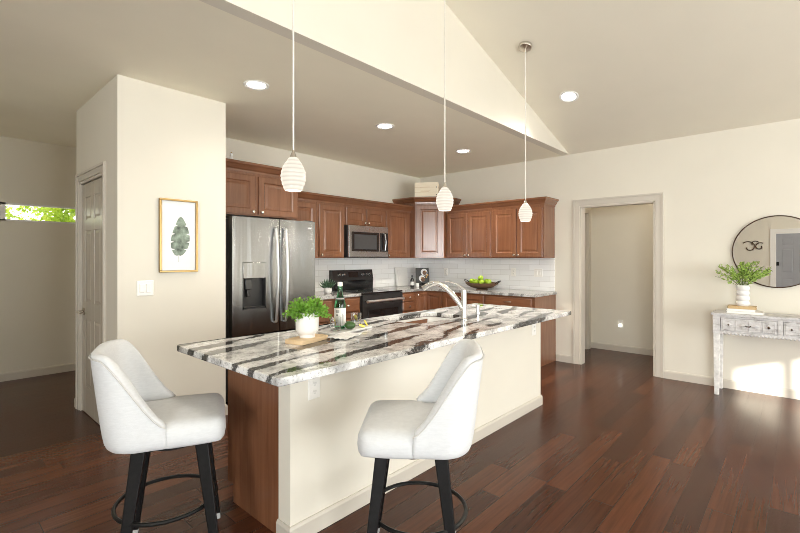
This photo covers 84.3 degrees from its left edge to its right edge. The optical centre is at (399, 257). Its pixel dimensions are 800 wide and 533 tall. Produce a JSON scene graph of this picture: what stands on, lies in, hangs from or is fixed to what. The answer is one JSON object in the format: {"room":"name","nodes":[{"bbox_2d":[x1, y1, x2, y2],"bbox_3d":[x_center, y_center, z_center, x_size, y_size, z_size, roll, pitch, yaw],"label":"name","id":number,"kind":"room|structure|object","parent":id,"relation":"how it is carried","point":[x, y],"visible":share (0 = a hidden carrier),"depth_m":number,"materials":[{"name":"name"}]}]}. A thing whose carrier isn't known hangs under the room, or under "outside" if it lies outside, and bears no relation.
{"room":"kitchen","nodes":[
{"label":"kitchen","id":0,"kind":"room"},
{"bbox_2d":[0,136,75,373],"bbox_3d":[-4.244,0.010,5.175,0.120,2.720,9.804,0,0,42],"label":"wall","id":1,"kind":"structure","parent":0,"point":[37,259],"depth_m":5.12,"materials":[{"name":"paint"}]},
{"bbox_2d":[0,363,74,381],"bbox_3d":[-4.194,1.325,5.130,0.014,0.090,9.564,0,0,42],"label":"baseboard","id":2,"kind":"structure","parent":1,"relation":"attached to","point":[35,372],"depth_m":5.11,"materials":[{"name":"paint"}]},
{"bbox_2d":[0,202,74,223],"bbox_3d":[-4.417,-0.517,4.954,0.060,0.205,1.365,0,0,42],"label":"window","id":3,"kind":"structure","parent":1,"relation":"in","point":[2,204],"depth_m":5.06,"materials":[{"name":"white"}]},
{"bbox_2d":[76,74,225,403],"bbox_3d":[-2.248,0.010,3.959,1.210,2.720,0.825,0,0,42],"label":"wall","id":4,"kind":"structure","parent":0,"point":[155,142],"depth_m":3.50,"materials":[{"name":"paint"}]},
{"bbox_2d":[76,177,101,424],"bbox_3d":[-2.605,0.356,3.722,0.700,2.015,0.101,0,0,42],"label":"door","id":5,"kind":"structure","parent":4,"relation":"in","point":[91,311],"depth_m":3.79,"materials":[{"name":"paint"}]},
{"bbox_2d":[75,161,105,410],"bbox_3d":[-2.582,0.310,3.759,0.875,2.120,0.120,0,0,42],"label":"trim","id":6,"kind":"structure","parent":4,"relation":"attached to","point":[101,167],"depth_m":3.97,"materials":[{"name":"paint"}]},
{"bbox_2d":[137,280,153,295],"bbox_3d":[-1.949,0.232,3.381,0.010,0.116,0.118,0,0,42],"label":"light switch","id":7,"kind":"object","parent":4,"relation":"attached to","point":[144,288],"visible":1,"depth_m":3.38,"materials":[{"name":"white plastic"}]},
{"bbox_2d":[159,198,197,272],"bbox_3d":[-1.779,-0.177,3.554,0.027,0.585,0.295,0,0,42],"label":"framed print","id":8,"kind":"object","parent":4,"relation":"attached to","point":[178,218],"visible":1,"depth_m":3.55,"materials":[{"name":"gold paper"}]},
{"bbox_2d":[225,404,227,414],"bbox_3d":[-1.906,1.325,3.649,0.314,0.090,0.853,0,0,42],"label":"baseboard","id":9,"kind":"structure","parent":4,"relation":"attached to","point":[226,405],"depth_m":3.85,"materials":[{"name":"paint"}]},
{"bbox_2d":[0,0,560,177],"bbox_3d":[-2.643,-1.400,3.723,4.442,0.100,9.804,0,0,42],"label":"ceiling","id":10,"kind":"structure","parent":0,"point":[56,55],"depth_m":3.44,"materials":[{"name":"paint"}]},
{"bbox_2d":[243,80,268,89],"bbox_3d":[-1.121,-1.345,3.446,0.194,0.010,0.194,0,0,42],"label":"recessed light","id":11,"kind":"object","parent":10,"relation":"in","point":[251,84],"visible":1,"depth_m":3.43,"materials":[{"name":"white"}]},
{"bbox_2d":[376,123,393,128],"bbox_3d":[-0.153,-1.345,4.520,0.194,0.010,0.194,0,0,42],"label":"recessed light","id":12,"kind":"object","parent":10,"relation":"in","point":[381,125],"visible":1,"depth_m":4.52,"materials":[{"name":"white"}]},
{"bbox_2d":[455,149,470,152],"bbox_3d":[0.797,-1.345,5.575,0.194,0.010,0.194,0,0,42],"label":"recessed light","id":13,"kind":"object","parent":10,"relation":"in","point":[459,150],"visible":1,"depth_m":5.57,"materials":[{"name":"white"}]},
{"bbox_2d":[295,312,318,337],"bbox_3d":[-0.530,0.379,2.526,0.136,0.144,0.136,0,0,42],"label":"pot","id":14,"kind":"object","parent":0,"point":[306,327],"depth_m":2.47,"materials":[{"name":"white ceramic"}]},
{"bbox_2d":[226,138,419,291],"bbox_3d":[-1.061,0.010,6.024,0.120,2.720,4.029,0,0,42],"label":"wall","id":15,"kind":"structure","parent":0,"point":[323,175],"depth_m":6.13,"materials":[{"name":"paint"}]},
{"bbox_2d":[226,158,297,219],"bbox_3d":[-1.675,-0.697,4.759,0.666,0.533,1.090,0,0,42],"label":"upper cabinet","id":16,"kind":"object","parent":15,"relation":"attached to","point":[255,190],"visible":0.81,"depth_m":4.56,"materials":[{"name":"brown wood"}]},
{"bbox_2d":[294,191,318,257],"bbox_3d":[-1.291,-0.396,5.391,0.386,0.793,0.462,0,0,42],"label":"upper cabinet","id":17,"kind":"object","parent":15,"relation":"attached to","point":[307,201],"visible":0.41,"depth_m":5.35,"materials":[{"name":"brown wood"}]},
{"bbox_2d":[316,194,346,257],"bbox_3d":[-0.985,-0.396,5.729,0.386,0.793,0.446,0,0,42],"label":"upper cabinet","id":18,"kind":"object","parent":15,"relation":"attached to","point":[329,208],"visible":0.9,"depth_m":5.61,"materials":[{"name":"brown wood"}]},
{"bbox_2d":[344,197,387,226],"bbox_3d":[-0.578,-0.612,6.178,0.386,0.360,0.762,0,0,42],"label":"upper cabinet","id":19,"kind":"object","parent":15,"relation":"attached to","point":[359,212],"visible":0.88,"depth_m":6.04,"materials":[{"name":"brown wood"}]},
{"bbox_2d":[344,225,388,257],"bbox_3d":[-0.543,-0.215,6.146,0.461,0.429,0.754,0,0,42],"label":"microwave","id":20,"kind":"object","parent":19,"relation":"attached to","point":[359,241],"visible":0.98,"depth_m":5.96,"materials":[{"name":"grey metal"}]},
{"bbox_2d":[315,258,419,291],"bbox_3d":[-0.613,0.225,6.421,0.010,0.445,2.819,0,0,42],"label":"tiled wall","id":21,"kind":"structure","parent":15,"relation":"attached to","point":[383,269],"depth_m":6.67,"materials":[{"name":"white tile"}]},
{"bbox_2d":[385,203,412,257],"bbox_3d":[-0.132,-0.396,6.669,0.386,0.793,0.560,0,0,42],"label":"upper cabinet","id":22,"kind":"object","parent":15,"relation":"attached to","point":[397,216],"visible":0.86,"depth_m":6.56,"materials":[{"name":"brown wood"}]},
{"bbox_2d":[324,288,331,293],"bbox_3d":[-0.908,0.409,5.548,0.103,0.076,0.103,0,0,42],"label":"pot","id":23,"kind":"object","parent":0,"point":[326,290],"depth_m":5.51,"materials":[{"name":"white ceramic"}]},
{"bbox_2d":[199,0,569,155],"bbox_3d":[-1.034,-2.068,2.263,0.100,1.435,9.564,0,0,42],"label":"wall","id":24,"kind":"structure","parent":0,"point":[400,43],"depth_m":3.44,"materials":[{"name":"paint"}]},
{"bbox_2d":[0,348,799,532],"bbox_3d":[0.614,1.420,2.211,11.300,0.100,11.900,0,0,42],"label":"floor","id":25,"kind":"structure","parent":0,"point":[612,445],"depth_m":2.87,"materials":[{"name":"brown wood"}]},
{"bbox_2d":[88,339,225,532],"bbox_3d":[-1.105,0.877,2.066,0.536,0.986,0.494,0,0,-23],"label":"bar stool","id":26,"kind":"object","parent":25,"relation":"on","point":[138,415],"visible":1,"depth_m":1.90,"materials":[{"name":"white fabric"}]},
{"bbox_2d":[226,215,314,401],"bbox_3d":[-1.515,0.486,4.658,0.937,1.767,0.935,0,0,42],"label":"refrigerator","id":27,"kind":"object","parent":25,"relation":"on","point":[270,263],"visible":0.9,"depth_m":4.31,"materials":[{"name":"grey metal"}]},
{"bbox_2d":[316,299,331,324],"bbox_3d":[-1.164,0.928,5.304,0.691,0.884,0.415,0,0,42],"label":"base cabinet","id":28,"kind":"object","parent":25,"relation":"on","point":[328,302],"visible":0.06,"depth_m":5.18,"materials":[{"name":"brown wood"}]},
{"bbox_2d":[332,296,359,320],"bbox_3d":[-0.874,0.928,5.624,0.691,0.884,0.443,0,0,42],"label":"base cabinet","id":29,"kind":"object","parent":25,"relation":"on","point":[352,303],"visible":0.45,"depth_m":5.45,"materials":[{"name":"brown wood"}]},
{"bbox_2d":[315,291,360,299],"bbox_3d":[-1.023,0.466,5.474,0.671,0.036,0.865,0,0,42],"label":"countertop","id":30,"kind":"structure","parent":29,"relation":"on","point":[321,294],"depth_m":5.41,"materials":[{"name":"grey stone"}]},
{"bbox_2d":[319,279,335,293],"bbox_3d":[-0.910,0.352,5.551,0.217,0.190,0.201,0,0,-2],"label":"potted succulent","id":31,"kind":"object","parent":30,"relation":"on","point":[327,286],"visible":1,"depth_m":5.51,"materials":[{"name":"green plant"}]},
{"bbox_2d":[329,269,404,318],"bbox_3d":[-0.438,0.755,6.050,0.744,1.170,0.763,0,0,42],"label":"range","id":32,"kind":"object","parent":25,"relation":"on","point":[374,302],"visible":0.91,"depth_m":6.00,"materials":[{"name":"black metal"}]},
{"bbox_2d":[337,288,401,294],"bbox_3d":[-0.446,0.455,6.057,0.608,0.020,0.763,0,0,42],"label":"cooktop","id":33,"kind":"object","parent":32,"relation":"in","point":[364,291],"depth_m":6.02,"materials":[{"name":"black glass"}]},
{"bbox_2d":[228,316,542,532],"bbox_3d":[0.169,0.940,3.321,0.639,0.860,2.761,0,0,42],"label":"kitchen island","id":34,"kind":"object","parent":25,"relation":"on","point":[296,464],"visible":0.49,"depth_m":2.37,"materials":[{"name":"paint"}]},
{"bbox_2d":[308,377,319,400],"bbox_3d":[-0.426,0.645,2.202,0.009,0.116,0.072,0,0,42],"label":"wall outlet","id":35,"kind":"object","parent":34,"relation":"attached to","point":[313,384],"visible":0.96,"depth_m":2.20,"materials":[{"name":"white plastic"}]},
{"bbox_2d":[312,388,317,394],"bbox_3d":[-0.424,0.665,2.201,0.003,0.034,0.034,0,0,42],"label":"receptacle","id":36,"kind":"object","parent":35,"relation":"attached to","point":[314,390],"depth_m":2.20,"materials":[{"name":"white plastic"}]},
{"bbox_2d":[312,380,317,386],"bbox_3d":[-0.424,0.625,2.201,0.003,0.034,0.034,0,0,42],"label":"receptacle","id":37,"kind":"object","parent":35,"relation":"attached to","point":[314,382],"depth_m":2.20,"materials":[{"name":"white plastic"}]},
{"bbox_2d":[177,303,570,386],"bbox_3d":[0.157,0.492,3.187,1.010,0.035,3.012,0,0,42],"label":"island countertop","id":38,"kind":"structure","parent":34,"relation":"on","point":[266,357],"depth_m":2.45,"materials":[{"name":"stone"}]},
{"bbox_2d":[285,334,327,345],"bbox_3d":[-0.530,0.463,2.519,0.132,0.024,0.230,0,0,28],"label":"cutting board","id":39,"kind":"object","parent":38,"relation":"on","point":[297,340],"visible":0.75,"depth_m":2.44,"materials":[{"name":"brown wood"}]},
{"bbox_2d":[282,295,331,337],"bbox_3d":[-0.542,0.333,2.523,0.278,0.237,0.280,0,0,42],"label":"potted herb","id":40,"kind":"object","parent":39,"relation":"on","point":[306,316],"visible":1,"depth_m":2.48,"materials":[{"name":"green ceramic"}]},
{"bbox_2d":[317,325,371,334],"bbox_3d":[-0.353,0.468,2.885,0.170,0.014,0.380,0,0,32],"label":"serving board","id":41,"kind":"object","parent":38,"relation":"on","point":[356,328],"visible":0.61,"depth_m":2.81,"materials":[{"name":"stone"}]},
{"bbox_2d":[330,316,340,330],"bbox_3d":[-0.409,0.418,2.801,0.074,0.085,0.074,0,0,42],"label":"tumbler","id":42,"kind":"object","parent":41,"relation":"on","point":[335,321],"visible":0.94,"depth_m":2.77,"materials":[{"name":"clear glass"}]},
{"bbox_2d":[334,282,345,328],"bbox_3d":[-0.393,0.309,2.894,0.076,0.303,0.076,0,0,42],"label":"bottle","id":43,"kind":"object","parent":41,"relation":"on","point":[340,305],"visible":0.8,"depth_m":2.87,"materials":[{"name":"green glass"}]},
{"bbox_2d":[344,321,354,328],"bbox_3d":[-0.323,0.434,2.851,0.072,0.052,0.054,0,0,-8],"label":"lime","id":44,"kind":"object","parent":41,"relation":"on","point":[349,325],"visible":1,"depth_m":2.83,"materials":[{"name":"green food"}]},
{"bbox_2d":[351,312,361,325],"bbox_3d":[-0.299,0.418,3.012,0.074,0.085,0.074,0,0,42],"label":"tumbler","id":45,"kind":"object","parent":41,"relation":"on","point":[355,316],"visible":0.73,"depth_m":2.98,"materials":[{"name":"clear glass"}]},
{"bbox_2d":[327,332,361,339],"bbox_3d":[-0.331,0.464,2.642,0.131,0.012,0.201,0,0,22],"label":"napkin","id":46,"kind":"object","parent":38,"relation":"on","point":[347,335],"visible":1,"depth_m":2.63,"materials":[{"name":"fabric"}]},
{"bbox_2d":[398,316,450,322],"bbox_3d":[0.194,0.607,3.530,0.409,0.190,0.634,0,0,42],"label":"sink","id":47,"kind":"object","parent":38,"relation":"in","point":[430,318],"visible":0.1,"depth_m":3.80,"materials":[{"name":"ceramic"}]},
{"bbox_2d":[421,281,467,319],"bbox_3d":[0.345,0.326,3.465,0.370,0.298,0.081,0,0,18],"label":"faucet","id":48,"kind":"object","parent":38,"relation":"on","point":[462,304],"visible":1,"depth_m":3.42,"materials":[{"name":"silver metal"}]},
{"bbox_2d":[471,305,479,312],"bbox_3d":[0.655,0.440,3.814,0.080,0.071,0.044,0,0,27],"label":"soap dispenser","id":49,"kind":"object","parent":38,"relation":"on","point":[477,306],"visible":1,"depth_m":3.79,"materials":[{"name":"silver metal"}]},
{"bbox_2d":[532,324,535,335],"bbox_3d":[1.223,0.645,4.021,0.009,0.116,0.072,0,0,42],"label":"wall outlet","id":50,"kind":"object","parent":34,"relation":"attached to","point":[533,325],"visible":0.96,"depth_m":4.00,"materials":[{"name":"white plastic"}]},
{"bbox_2d":[403,292,414,319],"bbox_3d":[-0.104,0.928,6.473,0.691,0.884,0.300,0,0,42],"label":"base cabinet","id":51,"kind":"object","parent":25,"relation":"on","point":[409,301],"visible":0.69,"depth_m":6.26,"materials":[{"name":"brown wood"}]},
{"bbox_2d":[357,339,484,532],"bbox_3d":[0.099,0.877,1.998,0.536,0.986,0.494,0,0,4],"label":"bar stool","id":52,"kind":"object","parent":25,"relation":"on","point":[439,426],"visible":1,"depth_m":1.81,"materials":[{"name":"white fabric"}]},
{"bbox_2d":[415,291,442,311],"bbox_3d":[0.388,0.928,6.829,0.941,0.884,0.885,0,0,42],"label":"base cabinet","id":53,"kind":"object","parent":25,"relation":"on","point":[424,300],"visible":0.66,"depth_m":6.46,"materials":[{"name":"brown wood"}]},
{"bbox_2d":[375,285,556,296],"bbox_3d":[0.816,0.466,6.237,2.371,0.036,1.187,0,0,42],"label":"countertop","id":54,"kind":"structure","parent":53,"relation":"on","point":[491,291],"depth_m":6.07,"materials":[{"name":"grey stone"}]},
{"bbox_2d":[395,267,407,285],"bbox_3d":[0.025,0.297,7.044,0.064,0.298,0.270,0,0,42],"label":"cutting board","id":55,"kind":"object","parent":54,"relation":"on","point":[401,276],"visible":1,"depth_m":7.03,"materials":[{"name":"stone"}]},
{"bbox_2d":[410,275,413,286],"bbox_3d":[0.187,0.357,6.756,0.061,0.180,0.061,0,0,42],"label":"bottle","id":56,"kind":"object","parent":54,"relation":"on","point":[412,279],"visible":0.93,"depth_m":6.73,"materials":[{"name":"black glass"}]},
{"bbox_2d":[415,268,428,285],"bbox_3d":[0.359,0.303,7.088,0.212,0.286,0.070,0,0,-12],"label":"cookbook","id":57,"kind":"object","parent":54,"relation":"on","point":[422,274],"visible":0.98,"depth_m":7.08,"materials":[{"name":"paper"}]},
{"bbox_2d":[464,279,500,289],"bbox_3d":[1.165,0.380,6.287,0.470,0.134,0.470,0,0,0],"label":"fruit bowl","id":58,"kind":"object","parent":54,"relation":"on","point":[480,286],"visible":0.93,"depth_m":6.13,"materials":[{"name":"brown wood"}]},
{"bbox_2d":[443,292,484,307],"bbox_3d":[1.069,0.928,6.356,0.700,0.884,0.672,0,0,42],"label":"base cabinet","id":59,"kind":"object","parent":25,"relation":"on","point":[472,298],"visible":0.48,"depth_m":6.08,"materials":[{"name":"brown wood"}]},
{"bbox_2d":[485,294,555,366],"bbox_3d":[1.591,0.928,5.882,0.706,0.884,0.672,0,0,42],"label":"base cabinet","id":60,"kind":"object","parent":25,"relation":"on","point":[548,328],"visible":0.29,"depth_m":5.68,"materials":[{"name":"brown wood"}]},
{"bbox_2d":[711,309,799,394],"bbox_3d":[3.768,0.959,4.088,1.424,0.822,0.371,0,0,42],"label":"console table","id":61,"kind":"object","parent":25,"relation":"on","point":[771,325],"visible":1,"depth_m":4.27,"materials":[{"name":"white wood"}]},
{"bbox_2d":[726,311,764,314],"bbox_3d":[3.418,0.536,4.372,0.286,0.022,0.200,0,0,42],"label":"book","id":62,"kind":"object","parent":61,"relation":"on","point":[735,312],"visible":0.6,"depth_m":4.30,"materials":[{"name":"paper"}]},
{"bbox_2d":[726,308,755,311],"bbox_3d":[3.392,0.513,4.396,0.226,0.022,0.170,0,0,39],"label":"book","id":63,"kind":"object","parent":62,"relation":"on","point":[727,309],"visible":0.73,"depth_m":4.33,"materials":[{"name":"paper"}]},
{"bbox_2d":[727,304,756,309],"bbox_3d":[3.399,0.489,4.389,0.226,0.026,0.155,0,0,40],"label":"book","id":64,"kind":"object","parent":63,"relation":"on","point":[729,305],"visible":0.99,"depth_m":4.33,"materials":[{"name":"beige paper"}]},
{"bbox_2d":[715,261,770,305],"bbox_3d":[3.390,0.252,4.393,0.454,0.448,0.418,0,0,42],"label":"vase","id":65,"kind":"object","parent":64,"relation":"on","point":[742,292],"visible":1,"depth_m":4.36,"materials":[{"name":"ceramic"}]},
{"bbox_2d":[420,118,799,389],"bbox_3d":[3.811,0.010,4.406,9.513,2.720,0.120,0,0,42],"label":"wall","id":66,"kind":"structure","parent":0,"point":[714,185],"depth_m":4.86,"materials":[{"name":"paint"}]},
{"bbox_2d":[392,196,460,257],"bbox_3d":[0.419,-0.461,6.938,0.841,0.923,0.682,0,0,42],"label":"upper cabinet","id":67,"kind":"object","parent":66,"relation":"attached to","point":[427,223],"visible":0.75,"depth_m":6.68,"materials":[{"name":"brown wood"}]},
{"bbox_2d":[415,182,438,196],"bbox_3d":[0.417,-1.036,6.817,0.362,0.225,0.222,0,0,9],"label":"wooden crate","id":68,"kind":"object","parent":67,"relation":"on","point":[422,189],"visible":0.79,"depth_m":6.71,"materials":[{"name":"brown wood"}]},
{"bbox_2d":[446,202,491,257],"bbox_3d":[1.086,-0.388,6.532,0.783,0.778,0.387,0,0,42],"label":"upper cabinet","id":69,"kind":"object","parent":66,"relation":"attached to","point":[468,226],"visible":0.94,"depth_m":6.39,"materials":[{"name":"brown wood"}]},
{"bbox_2d":[420,258,554,290],"bbox_3d":[1.203,0.225,6.683,2.329,0.445,0.010,0,0,42],"label":"tiled wall","id":70,"kind":"structure","parent":66,"relation":"attached to","point":[459,269],"depth_m":6.46,"materials":[{"name":"white tile"}]},
{"bbox_2d":[444,268,447,275],"bbox_3d":[0.736,0.225,7.094,0.072,0.116,0.009,0,0,42],"label":"wall outlet","id":71,"kind":"object","parent":70,"relation":"attached to","point":[445,269],"visible":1,"depth_m":7.09,"materials":[{"name":"white plastic"}]},
{"bbox_2d":[534,269,541,276],"bbox_3d":[1.891,0.205,6.045,0.118,0.116,0.010,0,0,42],"label":"light switch","id":72,"kind":"object","parent":70,"relation":"attached to","point":[537,272],"visible":1,"depth_m":6.04,"materials":[{"name":"white plastic"}]},
{"bbox_2d":[490,196,558,257],"bbox_3d":[1.678,-0.388,5.995,0.811,0.778,0.387,0,0,42],"label":"upper cabinet","id":73,"kind":"object","parent":66,"relation":"attached to","point":[511,237],"visible":0.98,"depth_m":5.85,"materials":[{"name":"brown wood"}]},
{"bbox_2d":[556,354,572,362],"bbox_3d":[2.162,1.325,5.811,0.225,0.090,0.014,0,0,42],"label":"baseboard","id":74,"kind":"structure","parent":66,"relation":"attached to","point":[562,358],"depth_m":5.80,"materials":[{"name":"paint"}]},
{"bbox_2d":[573,192,663,377],"bbox_3d":[2.667,0.311,5.433,1.031,2.118,0.144,0,0,42],"label":"doorway","id":75,"kind":"structure","parent":66,"relation":"in","point":[658,204],"depth_m":5.15,"materials":[{"name":"paint"}]},
{"bbox_2d":[663,370,799,399],"bbox_3d":[5.105,1.325,3.142,5.659,0.090,0.014,0,0,42],"label":"baseboard","id":76,"kind":"structure","parent":66,"relation":"attached to","point":[731,384],"depth_m":4.58,"materials":[{"name":"paint"}]},
{"bbox_2d":[732,215,799,287],"bbox_3d":[3.735,-0.062,4.375,0.720,0.720,0.024,0,0,42],"label":"round mirror","id":77,"kind":"object","parent":66,"relation":"attached to","point":[773,242],"visible":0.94,"depth_m":4.40,"materials":[{"name":"clear glass"}]},
{"bbox_2d":[585,204,652,348],"bbox_3d":[3.018,0.120,6.007,3.200,2.500,1.186,0,0,42],"label":"wall","id":78,"kind":"structure","parent":0,"point":[621,236],"depth_m":6.47,"materials":[{"name":"paint"}]},
{"bbox_2d":[585,208,590,348],"bbox_3d":[2.520,0.310,6.368,0.118,2.120,0.960,0,0,42],"label":"trim","id":79,"kind":"structure","parent":78,"relation":"attached to","point":[588,210],"depth_m":6.63,"materials":[{"name":"paint"}]},
{"bbox_2d":[618,320,622,327],"bbox_3d":[3.220,0.965,6.461,0.072,0.116,0.040,0,0,42],"label":"wall outlet","id":80,"kind":"object","parent":78,"relation":"attached to","point":[620,322],"visible":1,"depth_m":6.46,"materials":[{"name":"white plastic"}]},
{"bbox_2d":[591,342,652,355],"bbox_3d":[3.329,1.325,5.658,2.070,0.090,1.086,0,0,42],"label":"baseboard","id":81,"kind":"structure","parent":78,"relation":"attached to","point":[621,348],"depth_m":6.45,"materials":[{"name":"paint"}]},
{"bbox_2d":[443,0,799,153],"bbox_3d":[1.542,-2.118,-0.073,6.857,1.535,9.564,0,0,42],"label":"ceiling","id":82,"kind":"structure","parent":0,"point":[640,71],"depth_m":3.96,"materials":[{"name":"paint"}]},
{"bbox_2d":[280,0,305,191],"bbox_3d":[-0.531,-1.525,2.198,0.124,2.380,0.124,0,0,-42],"label":"pendant light","id":83,"kind":"object","parent":82,"relation":"hanging from","point":[293,174],"visible":1,"depth_m":2.17,"materials":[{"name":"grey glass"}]},
{"bbox_2d":[436,0,453,210],"bbox_3d":[0.318,-1.336,3.134,0.124,2.002,0.125,0,0,42],"label":"pendant light","id":84,"kind":"object","parent":82,"relation":"hanging from","point":[444,199],"visible":1,"depth_m":3.11,"materials":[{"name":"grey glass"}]},
{"bbox_2d":[518,41,531,221],"bbox_3d":[1.150,-1.150,4.052,0.124,1.630,0.125,0,0,42],"label":"pendant light","id":85,"kind":"object","parent":82,"relation":"hanging from","point":[525,211],"visible":1,"depth_m":4.03,"materials":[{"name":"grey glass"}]},
{"bbox_2d":[559,91,578,101],"bbox_3d":[1.770,-1.689,4.631,0.186,0.063,0.193,0,0,-42],"label":"recessed light","id":86,"kind":"object","parent":82,"relation":"attached to","point":[567,96],"visible":1,"depth_m":4.63,"materials":[{"name":"white"}]},
{"label":"outside","id":87,"kind":"structure","parent":0,"visible":0},
{"bbox_3d":[-0.022,1.555,0.020,41.060,0.130,32.000,0,0,42],"label":"ground","id":88,"kind":"structure","parent":87,"visible":0},
{"bbox_2d":[6,206,11,218],"bbox_3d":[-5.863,0.036,5.742,0.888,2.911,1.256,0,0,42],"label":"shrub","id":89,"kind":"object","parent":88,"relation":"on","point":[8,208],"visible":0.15,"depth_m":6.16,"materials":[{"name":"green plant"}]},
{"bbox_2d":[6,206,51,220],"bbox_3d":[-6.322,0.028,7.172,1.018,2.926,1.216,0,0,42],"label":"shrub","id":90,"kind":"object","parent":88,"relation":"on","point":[38,209],"visible":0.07,"depth_m":7.18,"materials":[{"name":"green plant"}]},
{"bbox_2d":[41,207,74,221],"bbox_3d":[-4.844,-0.012,6.851,0.955,3.006,1.246,0,0,42],"label":"shrub","id":91,"kind":"object","parent":88,"relation":"on","point":[58,213],"visible":0.06,"depth_m":6.53,"materials":[{"name":"green plant"}]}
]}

